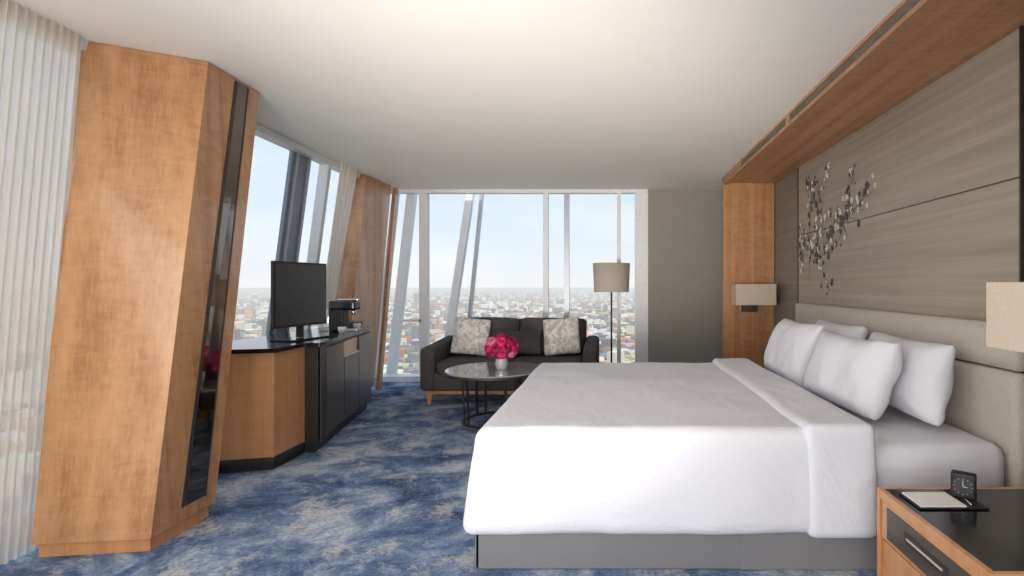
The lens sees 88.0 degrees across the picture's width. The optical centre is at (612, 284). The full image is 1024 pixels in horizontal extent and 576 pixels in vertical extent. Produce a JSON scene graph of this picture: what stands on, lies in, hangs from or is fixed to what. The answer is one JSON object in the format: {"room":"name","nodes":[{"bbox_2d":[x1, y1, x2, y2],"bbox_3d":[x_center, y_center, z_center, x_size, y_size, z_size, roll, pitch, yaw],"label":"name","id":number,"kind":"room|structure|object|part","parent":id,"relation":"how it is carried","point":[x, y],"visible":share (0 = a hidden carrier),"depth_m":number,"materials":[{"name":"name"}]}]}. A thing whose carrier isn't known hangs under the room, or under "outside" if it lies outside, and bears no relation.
{"room":"hotel room","nodes":[
{"label":"hotel room","id":0,"kind":"room"},
{"bbox_2d":[266,151,307,335],"bbox_3d":[-3.145,-0.050,4.970,0.524,3.700,0.300,0,0,0],"label":"structural fin","id":1,"kind":"object","parent":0,"point":[302,165],"visible":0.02,"depth_m":4.95,"materials":[{"name":"grey metal"}]},
{"bbox_2d":[272,153,299,334],"bbox_3d":[-3.119,-0.050,4.890,0.498,3.700,0.040,0,0,0],"label":"flange","id":2,"kind":"object","parent":1,"relation":"attached to","point":[297,155],"visible":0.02,"depth_m":4.88,"materials":[{"name":"grey metal"}]},
{"bbox_2d":[285,158,311,332],"bbox_3d":[-3.128,-0.050,5.100,0.498,3.700,0.040,0,0,0],"label":"flange","id":3,"kind":"object","parent":1,"relation":"attached to","point":[309,159],"visible":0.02,"depth_m":5.09,"materials":[{"name":"grey metal"}]},
{"bbox_2d":[0,378,876,575],"bbox_3d":[-0.750,1.360,2.775,5.700,0.120,8.950,0,0,0],"label":"floor","id":4,"kind":"structure","parent":0,"point":[386,494],"depth_m":2.90,"materials":[{"name":"blue carpet"}]},
{"bbox_2d":[38,506,208,556],"bbox_3d":[-2.550,1.264,2.700,0.580,0.069,0.440,0,0,0],"label":"plinth","id":5,"kind":"object","parent":4,"relation":"on","point":[120,546],"visible":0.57,"depth_m":2.52,"materials":[{"name":"brown wood"}]},
{"bbox_2d":[32,41,258,544],"bbox_3d":[-2.545,-0.034,2.980,0.610,2.527,1.040,0,0,0],"label":"column","id":6,"kind":"structure","parent":4,"relation":"on","point":[151,131],"depth_m":2.71,"materials":[{"name":"brown wood"}]},
{"bbox_2d":[181,80,237,507],"bbox_3d":[-2.313,-0.060,2.991,0.144,2.440,0.569,0,0,0],"label":"strip edge","id":7,"kind":"object","parent":6,"relation":"attached to","point":[192,434],"visible":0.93,"depth_m":2.95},
{"bbox_2d":[186,82,247,504],"bbox_3d":[-2.318,-0.060,3.050,0.148,2.440,0.644,0,0,0],"label":"mirror","id":8,"kind":"object","parent":6,"relation":"attached to","point":[198,469],"visible":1,"depth_m":3.00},
{"bbox_2d":[205,88,248,495],"bbox_3d":[-2.319,-0.060,3.122,0.147,2.440,0.518,0,0,0],"label":"strip edge","id":9,"kind":"object","parent":6,"relation":"attached to","point":[248,88],"visible":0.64,"depth_m":3.09,"materials":[{"name":"brown wood"}]},
{"bbox_2d":[218,326,373,473],"bbox_3d":[-2.625,0.870,4.500,0.789,0.859,2.119,0,0,0],"label":"base cabinet","id":10,"kind":"object","parent":4,"relation":"on","point":[285,401],"visible":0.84,"depth_m":3.85,"materials":[{"name":"brown wood"}]},
{"bbox_3d":[-2.683,1.220,3.723,0.635,0.040,0.495,0,0,0],"label":"wood trim","id":11,"kind":"part","parent":10,"relation":"part of","materials":[{"name":"black wood"}]},
{"bbox_2d":[269,261,329,341],"bbox_3d":[-2.542,0.127,4.237,0.276,0.624,0.573,0,0,0],"label":"television","id":12,"kind":"object","parent":10,"relation":"on","point":[298,289],"visible":1,"depth_m":4.19,"materials":[{"name":"black plastic"}]},
{"bbox_3d":[-2.261,0.840,4.052,0.016,0.740,0.093,0,0,-12],"label":"corner post","id":13,"kind":"part","parent":10,"relation":"part of","materials":[{"name":"black wood"}]},
{"bbox_3d":[-2.321,0.845,4.339,0.016,0.690,0.463,0,0,-12],"label":"door","id":14,"kind":"part","parent":10,"relation":"part of","materials":[{"name":"grey wood"}]},
{"bbox_3d":[-2.635,0.840,4.770,0.730,0.740,1.540,0,0,0],"label":"door","id":15,"kind":"part","parent":10,"relation":"part of","materials":[{"name":"black wood"}]},
{"bbox_2d":[338,327,347,332],"bbox_3d":[-2.470,0.411,4.760,0.092,0.055,0.072,0,0,0],"label":"coffee cup","id":16,"kind":"object","parent":10,"relation":"on","point":[340,329],"visible":1,"depth_m":4.74,"materials":[{"name":"ceramic"}]},
{"bbox_2d":[329,298,362,330],"bbox_3d":[-2.620,0.284,4.990,0.380,0.309,0.140,0,0,0],"label":"coffee machine","id":17,"kind":"object","parent":10,"relation":"on","point":[339,309],"visible":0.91,"depth_m":4.93,"materials":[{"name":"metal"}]},
{"bbox_3d":[-2.540,0.140,4.990,0.200,0.020,0.050,0,0,0],"label":"lever","id":18,"kind":"part","parent":17,"relation":"part of","materials":[{"name":"metal"}]},
{"bbox_2d":[346,328,362,330],"bbox_3d":[-2.495,0.427,4.990,0.130,0.024,0.120,0,0,0],"label":"drip tray","id":19,"kind":"object","parent":17,"relation":"on","point":[349,329],"depth_m":4.96,"materials":[{"name":"metal"}]},
{"bbox_2d":[344,337,356,355],"bbox_3d":[-2.427,0.565,4.806,0.003,0.130,0.463,0,0,-12],"label":"open shelf","id":20,"kind":"object","parent":10,"relation":"attached to","point":[350,343],"depth_m":4.80,"materials":[{"name":"brown wood"}]},
{"bbox_3d":[-2.421,0.915,4.807,0.016,0.550,0.463,0,0,-12],"label":"door","id":21,"kind":"part","parent":10,"relation":"part of","materials":[{"name":"grey wood"}]},
{"bbox_2d":[349,321,362,327],"bbox_3d":[-2.660,0.407,5.335,0.126,0.064,0.136,0,0,0],"label":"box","id":22,"kind":"object","parent":10,"relation":"on","point":[350,322],"visible":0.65,"depth_m":5.27,"materials":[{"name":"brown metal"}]},
{"bbox_2d":[353,323,361,327],"bbox_3d":[-2.550,0.411,5.200,0.092,0.055,0.072,0,0,0],"label":"coffee cup","id":23,"kind":"object","parent":10,"relation":"on","point":[355,325],"visible":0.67,"depth_m":5.18,"materials":[{"name":"ceramic"}]},
{"bbox_3d":[-2.520,0.845,5.275,0.016,0.690,0.463,0,0,-12],"label":"door","id":24,"kind":"part","parent":10,"relation":"part of","materials":[{"name":"grey wood"}]},
{"bbox_2d":[335,174,390,386],"bbox_3d":[-3.060,-0.034,6.200,0.320,2.527,1.200,0,0,0],"label":"column","id":25,"kind":"structure","parent":4,"relation":"on","point":[363,260],"depth_m":6.14,"materials":[{"name":"brown wood"}]},
{"bbox_2d":[376,187,397,389],"bbox_3d":[-2.910,0.001,6.710,0.040,2.598,0.580,0,0,0],"label":"wood post","id":26,"kind":"object","parent":4,"relation":"on","point":[395,190],"visible":1,"depth_m":6.67,"materials":[{"name":"brown wood"}]},
{"bbox_2d":[443,362,538,428],"bbox_3d":[-1.130,1.050,4.980,0.940,0.499,0.940,0,0,0],"label":"coffee table","id":27,"kind":"object","parent":4,"relation":"on","point":[482,371],"visible":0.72,"depth_m":4.81,"materials":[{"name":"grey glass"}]},
{"bbox_3d":[-1.388,1.067,4.826,0.030,0.426,0.028,0,0,-31],"label":"leg","id":28,"kind":"part","parent":27,"relation":"part of","materials":[{"name":"black metal"}]},
{"bbox_3d":[-1.326,1.067,4.753,0.028,0.426,0.030,0,0,41],"label":"leg","id":29,"kind":"part","parent":27,"relation":"part of","materials":[{"name":"black metal"}]},
{"bbox_3d":[-1.357,1.067,5.176,0.030,0.426,0.028,0,0,41],"label":"leg","id":30,"kind":"part","parent":27,"relation":"part of","materials":[{"name":"black metal"}]},
{"bbox_3d":[-1.284,1.067,5.238,0.028,0.426,0.030,0,0,-31],"label":"leg","id":31,"kind":"part","parent":27,"relation":"part of","materials":[{"name":"black metal"}]},
{"bbox_3d":[-1.130,0.807,4.980,0.920,0.015,0.920,0,0,0],"label":"glass","id":32,"kind":"part","parent":27,"relation":"part of","materials":[{"name":"grey glass"}]},
{"bbox_2d":[484,334,518,369],"bbox_3d":[-1.060,0.632,4.950,0.335,0.336,0.336,0,0,0],"label":"flower vase","id":33,"kind":"object","parent":27,"relation":"on","point":[500,346],"visible":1,"depth_m":4.86,"materials":[{"name":"ceramic"}]},
{"bbox_3d":[-0.976,1.067,4.722,0.028,0.426,0.030,0,0,-31],"label":"leg","id":34,"kind":"part","parent":27,"relation":"part of","materials":[{"name":"black metal"}]},
{"bbox_3d":[-0.903,1.067,4.784,0.030,0.426,0.028,0,0,41],"label":"leg","id":35,"kind":"part","parent":27,"relation":"part of","materials":[{"name":"black metal"}]},
{"bbox_2d":[420,317,598,403],"bbox_3d":[-1.130,0.843,6.077,1.920,0.912,0.965,0,0,0],"label":"sofa","id":36,"kind":"object","parent":4,"relation":"on","point":[435,358],"visible":0.41,"depth_m":5.67,"materials":[{"name":"grey fabric"}]},
{"bbox_3d":[-2.000,1.240,5.680,0.070,0.119,0.060,0,0,0],"label":"leg","id":37,"kind":"part","parent":36,"relation":"part of","materials":[{"name":"brown wood"}]},
{"bbox_3d":[-2.010,0.889,6.060,0.160,0.523,0.920,0,0,0],"label":"arm","id":38,"kind":"part","parent":36,"relation":"part of","materials":[{"name":"grey fabric"}]},
{"bbox_3d":[-1.130,1.170,6.060,1.820,0.040,0.800,0,0,0],"label":"wood rail","id":39,"kind":"part","parent":36,"relation":"part of","materials":[{"name":"brown wood"}]},
{"bbox_2d":[450,317,490,355],"bbox_3d":[-1.660,0.600,6.085,0.456,0.448,0.189,0,0,0],"label":"throw pillow","id":40,"kind":"object","parent":36,"relation":"on","point":[470,336],"visible":0.97,"depth_m":6.02,"materials":[{"name":"grey fabric"}]},
{"bbox_2d":[436,354,518,373],"bbox_3d":[-1.527,0.900,5.947,0.793,0.148,0.705,0,0,0],"label":"seat cushion","id":41,"kind":"object","parent":36,"relation":"on","point":[445,361],"depth_m":5.73,"materials":[{"name":"grey fabric"}]},
{"bbox_3d":[-1.125,1.055,6.060,1.850,0.190,0.880,0,0,0],"label":"seat","id":42,"kind":"part","parent":36,"relation":"part of","materials":[{"name":"grey fabric"}]},
{"bbox_2d":[456,317,519,353],"bbox_3d":[-1.511,0.616,6.314,0.779,0.458,0.238,0,0,0],"label":"cushion","id":43,"kind":"object","parent":36,"relation":"on","point":[497,323],"depth_m":6.24,"materials":[{"name":"grey fabric"}]},
{"bbox_2d":[492,330,541,354],"bbox_3d":[-1.130,0.675,6.097,0.589,0.283,0.179,0,0,0],"label":"lumbar pillow","id":44,"kind":"object","parent":36,"relation":"on","point":[529,341],"visible":0.61,"depth_m":6.05,"materials":[{"name":"grey fabric"}]},
{"bbox_2d":[513,354,582,364],"bbox_3d":[-0.733,0.900,5.950,0.789,0.150,0.707,0,0,0],"label":"seat cushion","id":45,"kind":"object","parent":36,"relation":"on","point":[562,358],"depth_m":5.85,"materials":[{"name":"grey fabric"}]},
{"bbox_2d":[520,317,583,353],"bbox_3d":[-0.741,0.618,6.310,0.772,0.447,0.233,0,0,0],"label":"cushion","id":46,"kind":"object","parent":36,"relation":"on","point":[528,323],"depth_m":6.24,"materials":[{"name":"grey fabric"}]},
{"bbox_3d":[-1.130,0.760,6.480,1.600,0.680,0.160,0,0,0],"label":"frame","id":47,"kind":"part","parent":36,"relation":"part of","materials":[{"name":"grey fabric"}]},
{"bbox_2d":[543,317,580,355],"bbox_3d":[-0.600,0.600,6.077,0.448,0.441,0.186,0,0,0],"label":"throw pillow","id":48,"kind":"object","parent":36,"relation":"on","point":[561,336],"visible":1,"depth_m":6.03,"materials":[{"name":"grey fabric"}]},
{"bbox_3d":[-0.250,0.889,6.060,0.160,0.523,0.920,0,0,0],"label":"arm","id":49,"kind":"part","parent":36,"relation":"part of","materials":[{"name":"grey fabric"}]},
{"bbox_2d":[593,263,629,362],"bbox_3d":[-0.020,0.509,6.720,0.480,1.579,0.480,0,0,0],"label":"floor lamp","id":50,"kind":"object","parent":4,"relation":"on","point":[608,277],"visible":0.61,"depth_m":6.52,"materials":[{"name":"fabric"}]},
{"bbox_3d":[-0.020,-0.095,6.720,0.480,0.370,0.480,0,0,0],"label":"lamp shade","id":51,"kind":"part","parent":50,"relation":"part of","materials":[{"name":"fabric"}]},
{"bbox_2d":[463,358,1003,569],"bbox_3d":[0.571,0.957,3.374,2.508,0.681,2.120,0,0,0],"label":"bed","id":52,"kind":"object","parent":4,"relation":"on","point":[728,463],"visible":0.99,"depth_m":2.37,"materials":[{"name":"white fabric"}]},
{"bbox_2d":[463,362,809,534],"bbox_3d":[0.219,0.888,3.369,1.803,0.497,2.110,0,0,0],"label":"duvet","id":53,"kind":"object","parent":52,"relation":"on","point":[640,448],"depth_m":2.33,"materials":[{"name":"white fabric"}]},
{"bbox_2d":[764,318,825,386],"bbox_3d":[1.349,0.489,3.910,0.299,0.433,0.768,0,0,0],"label":"pillow","id":54,"kind":"object","parent":52,"relation":"on","point":[791,345],"visible":0.77,"depth_m":3.67,"materials":[{"name":"white fabric"}]},
{"bbox_2d":[816,319,867,339],"bbox_3d":[1.645,0.491,3.860,0.262,0.424,0.785,0,0,0],"label":"pillow","id":55,"kind":"object","parent":52,"relation":"on","point":[860,332],"visible":0.21,"depth_m":3.59,"materials":[{"name":"white fabric"}]},
{"bbox_2d":[803,331,902,419],"bbox_3d":[1.374,0.501,3.050,0.321,0.411,0.772,0,0,0],"label":"pillow","id":56,"kind":"object","parent":52,"relation":"on","point":[857,375],"visible":0.98,"depth_m":2.81,"materials":[{"name":"white fabric"}]},
{"bbox_3d":[0.637,0.880,3.370,2.375,0.292,1.980,0,0,0],"label":"mattress","id":57,"kind":"part","parent":52,"relation":"part of","materials":[{"name":"white fabric"}]},
{"bbox_2d":[868,331,955,426],"bbox_3d":[1.640,0.501,2.955,0.249,0.406,0.795,0,0,0],"label":"pillow","id":58,"kind":"object","parent":52,"relation":"on","point":[923,388],"visible":0.66,"depth_m":2.63,"materials":[{"name":"white fabric"}]},
{"bbox_2d":[877,487,1023,575],"bbox_3d":[1.496,1.067,1.825,0.819,0.464,0.650,0,0,0],"label":"nightstand","id":59,"kind":"object","parent":4,"relation":"on","point":[911,541],"visible":1,"depth_m":1.85,"materials":[{"name":"brown wood"}]},
{"bbox_3d":[1.091,0.944,1.825,0.010,0.008,0.210,0,0,0],"label":"drawer handle","id":60,"kind":"part","parent":59,"relation":"part of","materials":[{"name":"metal"}]},
{"bbox_3d":[1.094,0.945,1.825,0.008,0.040,0.250,0,0,0],"label":"drawer pull plate","id":61,"kind":"part","parent":59,"relation":"part of","materials":[{"name":"silver metal"}]},
{"bbox_3d":[1.109,0.953,1.825,0.022,0.155,0.600,0,0,0],"label":"drawer","id":62,"kind":"part","parent":59,"relation":"part of","materials":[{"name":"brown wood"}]},
{"bbox_2d":[898,492,989,509],"bbox_3d":[1.270,0.828,2.005,0.260,0.014,0.150,0,0,0],"label":"notepad","id":63,"kind":"object","parent":59,"relation":"on","point":[921,500],"visible":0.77,"depth_m":1.98,"materials":[{"name":"paper"}]},
{"bbox_2d":[950,469,976,499],"bbox_3d":[1.375,0.784,2.040,0.086,0.098,0.080,0,0,0],"label":"alarm clock","id":64,"kind":"object","parent":59,"relation":"on","point":[962,483],"visible":1,"depth_m":2.02,"materials":[{"name":"plastic"}]},
{"bbox_3d":[1.498,1.067,1.510,0.815,0.464,0.020,0,0,0],"label":"panel","id":65,"kind":"part","parent":59,"relation":"part of","materials":[{"name":"brown wood"}]},
{"bbox_2d":[10,0,901,188],"bbox_3d":[-0.525,-1.400,2.800,5.250,0.200,9.000,0,0,0],"label":"ceiling","id":66,"kind":"structure","parent":0,"point":[408,94],"depth_m":3.18,"materials":[{"name":"paint"}]},
{"bbox_2d":[0,0,81,564],"bbox_3d":[-2.728,-0.008,1.407,0.171,2.576,2.605,0,0,0],"label":"sheer curtain","id":67,"kind":"object","parent":66,"relation":"hanging from","point":[40,58],"visible":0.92,"depth_m":2.46,"materials":[{"name":"white fabric"}]},
{"bbox_2d":[81,38,360,329],"bbox_3d":[-2.966,-0.038,2.175,0.757,2.517,7.750,0,0,0],"label":"window","id":68,"kind":"structure","parent":66,"relation":"attached to","point":[261,131],"depth_m":5.35,"materials":[{"name":"white metal"}]},
{"bbox_3d":[-3.134,-0.010,5.380,0.423,2.460,0.060,0,0,0],"label":"mullion","id":69,"kind":"part","parent":68,"relation":"part of","materials":[{"name":"white metal"}]},
{"bbox_2d":[318,161,357,327],"bbox_3d":[-3.003,-0.008,5.603,0.381,2.576,0.407,0,0,0],"label":"sheer curtain","id":70,"kind":"object","parent":66,"relation":"hanging from","point":[348,173],"visible":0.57,"depth_m":5.54,"materials":[{"name":"white fabric"}]},
{"bbox_2d":[391,189,647,375],"bbox_3d":[-1.337,-0.034,7.105,3.625,2.528,0.110,0,0,0],"label":"window frame","id":71,"kind":"structure","parent":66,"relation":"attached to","point":[400,191],"depth_m":7.06,"materials":[{"name":"white metal"}]},
{"bbox_2d":[392,319,419,321],"bbox_3d":[-2.800,0.485,7.090,0.400,0.030,0.060,0,0,0],"label":"transom","id":72,"kind":"object","parent":71,"relation":"attached to","point":[393,320],"visible":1,"depth_m":7.06,"materials":[{"name":"grey metal"}]},
{"bbox_3d":[-2.580,-0.010,7.110,0.109,2.480,0.100,0,0,0],"label":"mullion","id":73,"kind":"part","parent":71,"relation":"part of","materials":[{"name":"white metal"}]},
{"bbox_3d":[-0.916,-0.010,7.110,0.068,2.480,0.100,0,0,0],"label":"mullion","id":74,"kind":"part","parent":71,"relation":"part of","materials":[{"name":"white metal"}]},
{"bbox_3d":[-0.631,-0.010,7.110,0.068,2.480,0.100,0,0,0],"label":"mullion","id":75,"kind":"part","parent":71,"relation":"part of","materials":[{"name":"white metal"}]},
{"bbox_3d":[0.082,-0.010,7.110,0.054,2.480,0.100,0,0,0],"label":"mullion","id":76,"kind":"part","parent":71,"relation":"part of","materials":[{"name":"white metal"}]},
{"bbox_3d":[0.387,-0.010,7.110,0.176,2.480,0.100,0,0,0],"label":"mullion","id":77,"kind":"part","parent":71,"relation":"part of","materials":[{"name":"white metal"}]},
{"bbox_2d":[648,189,721,362],"bbox_3d":[1.200,0.000,7.150,1.450,2.600,0.200,0,0,0],"label":"wall","id":78,"kind":"structure","parent":0,"point":[685,225],"depth_m":7.05,"materials":[{"name":"grey paint"}]},
{"bbox_2d":[382,374,419,381],"bbox_3d":[-1.340,1.264,7.090,3.620,0.069,0.220,0,0,0],"label":"sill","id":79,"kind":"structure","parent":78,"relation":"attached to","point":[386,377],"depth_m":6.98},
{"bbox_2d":[774,169,1023,372],"bbox_3d":[2.015,0.000,2.750,0.170,2.600,8.900,0,0,0],"label":"wall","id":80,"kind":"structure","parent":0,"point":[785,189],"depth_m":5.78,"materials":[{"name":"grey paint"}]},
{"bbox_2d":[797,168,799,302],"bbox_3d":[1.919,-0.407,5.380,0.019,1.614,0.012,0,0,0],"label":"seam","id":81,"kind":"object","parent":80,"relation":"attached to","point":[798,235],"visible":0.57,"depth_m":5.38,"materials":[{"name":"wood"}]},
{"bbox_2d":[722,0,1023,367],"bbox_3d":[1.623,0.001,3.835,0.605,2.598,4.930,0,0,0],"label":"wood frame","id":82,"kind":"object","parent":80,"relation":"attached to","point":[919,42],"visible":0.77,"depth_m":3.64,"materials":[{"name":"brown wood"}]},
{"bbox_3d":[1.623,0.001,6.250,0.605,2.598,0.100,0,0,0],"label":"panel","id":83,"kind":"part","parent":82,"relation":"part of","materials":[{"name":"brown wood"}]},
{"bbox_2d":[732,284,775,311],"bbox_3d":[1.630,0.155,6.059,0.460,0.330,0.279,0,0,0],"label":"wall sconce","id":84,"kind":"object","parent":82,"relation":"attached to","point":[749,296],"visible":1,"depth_m":5.92,"materials":[{"name":"beige fabric"}]},
{"bbox_3d":[1.403,0.110,6.030,0.006,0.240,0.220,0,0,0],"label":"lamp shade","id":85,"kind":"part","parent":84,"relation":"part of","materials":[{"name":"beige fabric"}]},
{"bbox_3d":[1.620,0.230,6.189,0.200,0.180,0.020,0,0,0],"label":"plate","id":86,"kind":"part","parent":84,"relation":"part of","materials":[{"name":"brown metal"}]},
{"bbox_3d":[1.630,0.110,5.923,0.448,0.240,0.006,0,0,0],"label":"lamp shade","id":87,"kind":"part","parent":84,"relation":"part of","materials":[{"name":"beige fabric"}]},
{"bbox_2d":[986,282,1023,351],"bbox_3d":[1.630,0.155,1.710,0.460,0.330,0.479,0,0,0],"label":"wall sconce","id":88,"kind":"object","parent":82,"relation":"attached to","point":[1004,300],"visible":1,"depth_m":1.85,"materials":[{"name":"beige fabric"}]},
{"bbox_2d":[799,178,1018,320],"bbox_3d":[1.922,-0.052,3.910,0.014,0.905,2.920,0,0,0],"label":"panel","id":89,"kind":"object","parent":80,"relation":"attached to","point":[938,257],"visible":0.56,"depth_m":3.19,"materials":[{"name":"grey wood"}]},
{"bbox_2d":[796,162,875,294],"bbox_3d":[1.909,-0.496,4.588,0.004,1.189,1.634,0,0,0],"label":"wall art","id":90,"kind":"object","parent":89,"relation":"attached to","point":[849,208],"visible":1,"depth_m":4.65,"materials":[{"name":"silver metal"}]},
{"bbox_2d":[799,28,1018,234],"bbox_3d":[1.922,-0.863,3.910,0.014,0.703,2.920,0,0,0],"label":"panel","id":91,"kind":"object","parent":80,"relation":"attached to","point":[959,133],"visible":1,"depth_m":3.13,"materials":[{"name":"beige wood"}]},
{"bbox_2d":[795,303,1023,486],"bbox_3d":[1.870,0.715,3.805,0.080,1.070,2.890,0,0,0],"label":"headboard","id":92,"kind":"object","parent":80,"relation":"attached to","point":[986,402],"visible":0.27,"depth_m":2.65,"materials":[{"name":"fabric"}]},
{"bbox_2d":[1019,26,1023,281],"bbox_3d":[1.919,-0.407,2.440,0.019,1.614,0.012,0,0,0],"label":"seam","id":93,"kind":"object","parent":80,"relation":"attached to","point":[1021,28],"visible":0.64,"depth_m":2.43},
{"label":"outside","id":94,"kind":"structure","parent":0,"visible":0},
{"bbox_2d":[237,288,634,329],"bbox_3d":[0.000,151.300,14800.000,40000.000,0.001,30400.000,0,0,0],"label":"ground","id":95,"kind":"structure","parent":94,"point":[243,290],"depth_m":8883.94,"materials":[{"name":"white"}]},
{"bbox_2d":[233,289,634,374],"bbox_3d":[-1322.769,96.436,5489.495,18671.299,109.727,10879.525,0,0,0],"label":"city buildings","id":96,"kind":"structure","parent":95,"relation":"on","point":[253,322],"depth_m":2399.85,"materials":[{"name":"white"}]},
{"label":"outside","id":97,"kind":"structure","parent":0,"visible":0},
{"bbox_2d":[444,194,474,336],"bbox_3d":[-2.300,0.000,7.660,0.640,3.600,0.120,0,0,0],"label":"strut","id":98,"kind":"object","parent":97,"point":[469,198],"visible":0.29,"depth_m":7.60,"materials":[{"name":"white metal"}]},
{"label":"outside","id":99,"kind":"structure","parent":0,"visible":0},
{"bbox_2d":[467,194,483,317],"bbox_3d":[-2.062,0.000,7.660,0.395,3.600,0.120,0,0,0],"label":"strut","id":100,"kind":"object","parent":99,"point":[481,198],"visible":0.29,"depth_m":7.60,"materials":[{"name":"grey metal"}]},
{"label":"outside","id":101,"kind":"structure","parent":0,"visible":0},
{"bbox_2d":[386,194,417,373],"bbox_3d":[-2.990,0.000,7.360,0.520,3.600,0.120,0,0,0],"label":"strut","id":102,"kind":"object","parent":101,"point":[411,199],"visible":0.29,"depth_m":7.30,"materials":[{"name":"grey metal"}]},
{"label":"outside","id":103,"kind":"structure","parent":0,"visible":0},
{"bbox_2d":[374,194,399,377],"bbox_3d":[-3.205,0.000,7.360,0.430,3.600,0.120,0,0,0],"label":"strut","id":104,"kind":"object","parent":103,"point":[382,297],"visible":0.14,"depth_m":7.30,"materials":[{"name":"grey metal"}]}
]}

